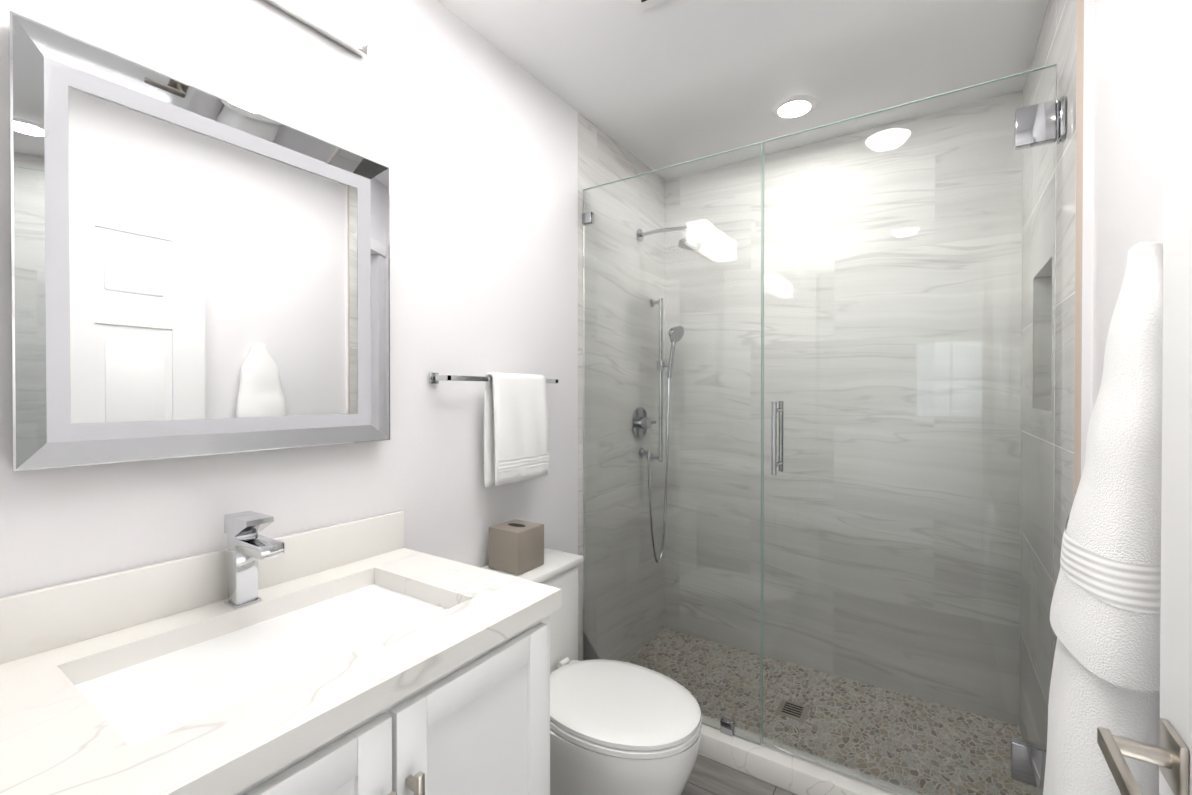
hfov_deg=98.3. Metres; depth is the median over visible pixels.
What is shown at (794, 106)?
recessed light
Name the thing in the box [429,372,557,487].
towel rail
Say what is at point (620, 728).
toilet
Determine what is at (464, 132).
wall
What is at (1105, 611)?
towel
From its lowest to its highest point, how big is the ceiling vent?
0.013 m
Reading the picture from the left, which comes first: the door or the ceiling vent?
the ceiling vent
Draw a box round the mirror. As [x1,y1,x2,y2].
[8,11,389,471]
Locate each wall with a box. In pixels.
[0,0,577,596]
[1081,0,1094,474]
[1092,0,1164,411]
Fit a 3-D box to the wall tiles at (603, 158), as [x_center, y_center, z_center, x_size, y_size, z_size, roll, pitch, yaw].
[0.133,0.042,2.552,0.120,2.440,0.938,0,0,33]
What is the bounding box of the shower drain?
[775,699,809,721]
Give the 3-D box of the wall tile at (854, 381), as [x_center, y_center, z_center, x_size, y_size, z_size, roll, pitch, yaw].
[1.037,0.043,2.445,1.506,2.440,0.120,0,0,33]
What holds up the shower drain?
in the floor
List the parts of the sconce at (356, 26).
lamp shade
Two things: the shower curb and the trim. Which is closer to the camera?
the trim
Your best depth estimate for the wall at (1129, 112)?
1.01 m
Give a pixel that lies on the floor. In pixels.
(945, 728)
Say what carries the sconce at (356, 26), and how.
attached to the wall at (464, 132)
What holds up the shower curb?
on the floor
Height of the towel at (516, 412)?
0.363 m
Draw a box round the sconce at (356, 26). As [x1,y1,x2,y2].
[264,0,391,57]
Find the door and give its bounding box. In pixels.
[1097,0,1191,794]
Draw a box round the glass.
[582,65,1065,794]
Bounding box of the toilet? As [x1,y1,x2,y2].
[481,548,701,794]
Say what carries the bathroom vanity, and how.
on the floor
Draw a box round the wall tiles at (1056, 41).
[1019,0,1076,794]
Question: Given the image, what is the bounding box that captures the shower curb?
[699,715,922,794]
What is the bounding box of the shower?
[632,226,726,562]
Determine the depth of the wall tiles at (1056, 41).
1.55 m
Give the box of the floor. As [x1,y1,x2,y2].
[626,628,1035,794]
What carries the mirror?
attached to the wall at (464, 132)
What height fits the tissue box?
0.133 m
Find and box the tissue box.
[489,519,543,574]
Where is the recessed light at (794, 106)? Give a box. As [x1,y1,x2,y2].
[771,95,817,118]
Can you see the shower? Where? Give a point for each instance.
(700, 245)
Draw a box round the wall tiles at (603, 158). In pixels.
[578,112,664,661]
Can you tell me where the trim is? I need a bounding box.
[1074,0,1083,497]
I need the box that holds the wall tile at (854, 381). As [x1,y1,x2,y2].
[665,91,1022,724]
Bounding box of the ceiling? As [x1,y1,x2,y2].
[437,0,1048,179]
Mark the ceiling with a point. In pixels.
(666, 83)
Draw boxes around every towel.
[484,372,548,487]
[1043,242,1162,794]
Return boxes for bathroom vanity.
[0,511,561,794]
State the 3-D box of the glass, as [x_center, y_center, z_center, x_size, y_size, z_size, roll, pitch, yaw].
[0.575,0.162,1.745,1.501,2.049,0.106,0,0,33]
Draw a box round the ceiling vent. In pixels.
[629,0,665,12]

